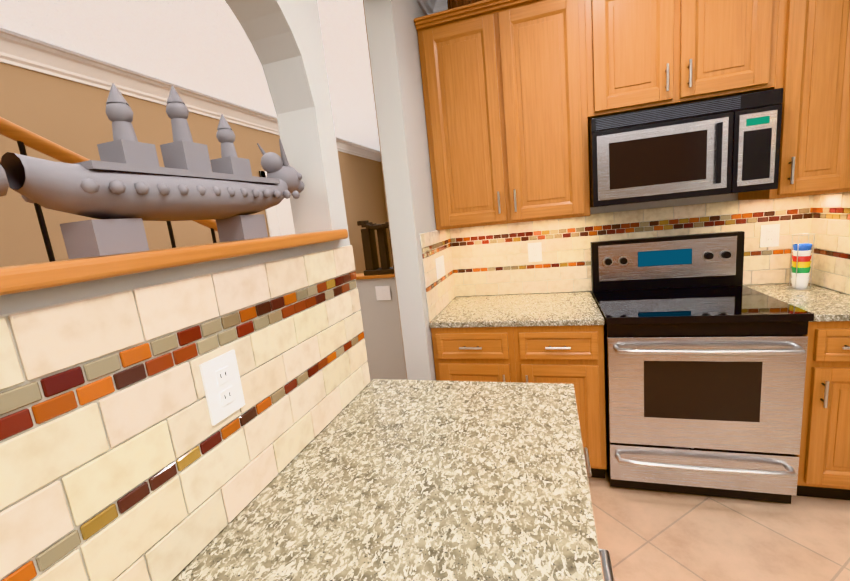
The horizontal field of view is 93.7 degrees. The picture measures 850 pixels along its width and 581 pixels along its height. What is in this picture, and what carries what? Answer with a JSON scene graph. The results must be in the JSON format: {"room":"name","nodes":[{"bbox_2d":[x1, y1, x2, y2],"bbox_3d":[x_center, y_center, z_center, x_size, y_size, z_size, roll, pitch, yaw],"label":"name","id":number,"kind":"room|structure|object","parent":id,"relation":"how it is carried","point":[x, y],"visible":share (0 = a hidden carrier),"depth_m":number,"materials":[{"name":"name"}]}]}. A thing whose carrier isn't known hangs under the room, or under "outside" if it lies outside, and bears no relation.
{"room":"kitchen","nodes":[
{"label":"kitchen","id":0,"kind":"room"},
{"bbox_2d":[0,117,237,261],"bbox_3d":[-1.163,0.090,2.345,0.060,2.078,2.422,-3,11,17],"label":"stair railing","id":1,"kind":"object","parent":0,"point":[22,137],"visible":0.06,"depth_m":1.51,"materials":[{"name":"brown wood"}]},
{"bbox_2d":[0,0,379,150],"bbox_3d":[0.015,-1.503,0.687,6.040,0.100,13.260,-3,11,17],"label":"ceiling","id":2,"kind":"structure","parent":0,"point":[204,47],"depth_m":2.67,"materials":[{"name":"white paint"}]},
{"bbox_2d":[356,277,406,380],"bbox_3d":[-0.413,0.373,3.414,1.364,0.985,0.120,-3,11,17],"label":"wall","id":3,"kind":"structure","parent":0,"point":[383,337],"depth_m":3.33,"materials":[{"name":"grey paint"}]},
{"bbox_2d":[375,286,390,300],"bbox_3d":[-0.340,0.022,3.238,0.128,0.118,0.009,-3,11,17],"label":"light switch","id":4,"kind":"object","parent":3,"relation":"attached to","point":[383,292],"visible":1,"depth_m":3.24,"materials":[{"name":"white plastic"}]},
{"bbox_2d":[0,0,848,523],"bbox_3d":[0.157,-0.123,0.937,6.040,2.720,13.260,-3,11,17],"label":"wall","id":5,"kind":"structure","parent":0,"point":[342,190],"depth_m":1.99,"materials":[{"name":"grey paint"}]},
{"bbox_2d":[0,229,347,295],"bbox_3d":[-0.460,-0.074,0.794,0.185,0.030,0.970,-3,11,17],"label":"ledge","id":6,"kind":"structure","parent":5,"relation":"attached to","point":[24,278],"depth_m":0.59,"materials":[{"name":"brown wood"}]},
{"bbox_2d":[0,83,304,258],"bbox_3d":[-0.482,-0.245,0.789,0.150,0.311,0.814,-3,11,17],"label":"sculpture","id":7,"kind":"object","parent":6,"relation":"on","point":[124,188],"visible":1,"depth_m":0.67,"materials":[{"name":"grey stone"}]},
{"bbox_2d":[0,0,447,161],"bbox_3d":[0.028,-1.380,0.709,5.780,0.149,13.000,-3,11,17],"label":"crown molding","id":8,"kind":"structure","parent":5,"relation":"attached to","point":[24,51],"depth_m":2.89,"materials":[{"name":"white"}]},
{"bbox_2d":[259,171,294,236],"bbox_3d":[-1.597,-0.373,5.003,0.021,2.120,0.880,-3,11,17],"label":"door frame","id":9,"kind":"structure","parent":5,"relation":"attached to","point":[279,216],"depth_m":4.70,"materials":[{"name":"white"}]},
{"bbox_2d":[356,273,394,279],"bbox_3d":[-0.475,-0.122,3.328,1.382,0.026,0.180,-3,11,17],"label":"cap","id":10,"kind":"object","parent":5,"relation":"on","point":[360,276],"depth_m":3.22,"materials":[{"name":"brown wood"}]},
{"bbox_2d":[357,220,393,275],"bbox_3d":[-0.338,-0.358,3.235,0.340,0.440,0.150,-3,11,17],"label":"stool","id":11,"kind":"object","parent":10,"relation":"on","point":[370,250],"visible":0.75,"depth_m":3.22,"materials":[{"name":"brown wood"}]},
{"bbox_2d":[0,192,849,580],"bbox_3d":[1.268,0.095,0.435,3.379,0.477,3.635,-3,11,17],"label":"tile backsplash","id":12,"kind":"structure","parent":5,"relation":"attached to","point":[122,458],"depth_m":0.71,"materials":[{"name":"beige tile"}]},
{"bbox_2d":[199,350,244,425],"bbox_3d":[-0.384,0.182,0.761,0.007,0.118,0.082,-3,11,17],"label":"outlet","id":13,"kind":"object","parent":12,"relation":"attached to","point":[222,385],"depth_m":0.75,"materials":[{"name":"white plastic"}]},
{"bbox_2d":[435,255,444,279],"bbox_3d":[0.092,-0.137,2.319,0.009,0.118,0.174,-3,11,17],"label":"outlet","id":14,"kind":"object","parent":12,"relation":"attached to","point":[440,268],"depth_m":2.30,"materials":[{"name":"white plastic"}]},
{"bbox_2d":[528,242,541,261],"bbox_3d":[0.680,-0.237,2.468,0.082,0.118,0.007,-3,11,17],"label":"outlet","id":15,"kind":"object","parent":12,"relation":"attached to","point":[534,249],"depth_m":2.47,"materials":[{"name":"white plastic"}]},
{"bbox_2d":[760,224,779,246],"bbox_3d":[1.824,-0.290,2.108,0.082,0.118,0.007,-3,11,17],"label":"outlet","id":16,"kind":"object","parent":12,"relation":"attached to","point":[769,234],"depth_m":2.11,"materials":[{"name":"white plastic"}]},
{"bbox_2d":[414,0,589,229],"bbox_3d":[0.447,-0.925,2.223,0.827,1.080,0.337,-3,11,17],"label":"upper cabinet","id":17,"kind":"object","parent":5,"relation":"attached to","point":[518,95],"depth_m":2.06,"materials":[{"name":"brown wood"}]},
{"bbox_2d":[447,0,482,9],"bbox_3d":[0.222,-1.594,2.162,0.211,0.272,0.211,-3,11,17],"label":"lidded jar","id":18,"kind":"object","parent":17,"relation":"on","point":[451,4],"visible":0.15,"depth_m":2.10,"materials":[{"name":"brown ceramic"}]},
{"bbox_2d":[590,0,785,119],"bbox_3d":[1.179,-1.196,1.942,0.760,0.598,0.337,-3,11,17],"label":"upper cabinet","id":19,"kind":"object","parent":5,"relation":"attached to","point":[645,54],"depth_m":1.80,"materials":[{"name":"brown wood"}]},
{"bbox_2d":[588,88,782,206],"bbox_3d":[1.220,-0.669,1.995,0.748,0.414,0.418,-3,11,17],"label":"microwave","id":20,"kind":"object","parent":19,"relation":"attached to","point":[724,145],"visible":0.98,"depth_m":1.81,"materials":[{"name":"black metal"}]},
{"bbox_2d":[738,0,849,199],"bbox_3d":[1.721,-0.984,1.822,0.327,1.080,0.337,-3,11,17],"label":"upper cabinet","id":21,"kind":"object","parent":5,"relation":"attached to","point":[815,126],"depth_m":1.70,"materials":[{"name":"brown wood"}]},
{"bbox_2d":[588,469,849,580],"bbox_3d":[0.300,1.258,1.188,6.040,0.100,13.260,-3,11,17],"label":"floor","id":22,"kind":"structure","parent":0,"point":[646,535],"depth_m":1.66,"materials":[{"name":"tile"}]},
{"bbox_2d":[583,447,591,476],"bbox_3d":[0.049,0.843,0.924,0.691,0.850,0.967,-3,11,17],"label":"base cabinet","id":23,"kind":"object","parent":22,"relation":"on","point":[587,462],"visible":0.04,"depth_m":1.04,"materials":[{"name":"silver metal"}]},
{"bbox_2d":[599,549,614,580],"bbox_3d":[0.000,0.831,0.743,0.706,0.750,0.596,-3,11,17],"label":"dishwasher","id":24,"kind":"object","parent":23,"relation":"in","point":[604,554],"visible":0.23,"depth_m":0.80,"materials":[{"name":"silver metal"}]},
{"bbox_2d":[431,321,849,499],"bbox_3d":[1.065,0.513,2.163,1.914,0.850,0.671,-3,11,17],"label":"base cabinet","id":25,"kind":"object","parent":22,"relation":"on","point":[574,355],"visible":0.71,"depth_m":1.91,"materials":[{"name":"brown wood"}]},
{"bbox_2d":[590,231,813,503],"bbox_3d":[1.294,0.347,2.024,0.753,1.185,0.716,-3,11,17],"label":"range","id":26,"kind":"object","parent":22,"relation":"on","point":[704,384],"visible":1,"depth_m":1.80,"materials":[{"name":"silver metal"}]},
{"bbox_3d":[0.347,1.043,-0.346,2.002,0.850,1.313,-3,11,17],"label":"base cabinet","id":27,"kind":"object","parent":22,"relation":"on","visible":0},
{"bbox_2d":[172,283,849,580],"bbox_3d":[1.290,0.347,0.467,3.376,0.030,3.659,-3,11,17],"label":"countertop","id":28,"kind":"structure","parent":27,"relation":"on","point":[400,480],"depth_m":0.81,"materials":[{"name":"stone"}]},
{"bbox_2d":[786,233,814,289],"bbox_3d":[1.877,-0.145,1.988,0.100,0.272,0.100,-3,11,17],"label":"rack","id":29,"kind":"object","parent":28,"relation":"on","point":[800,267],"visible":1,"depth_m":1.97,"materials":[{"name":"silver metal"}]}
]}

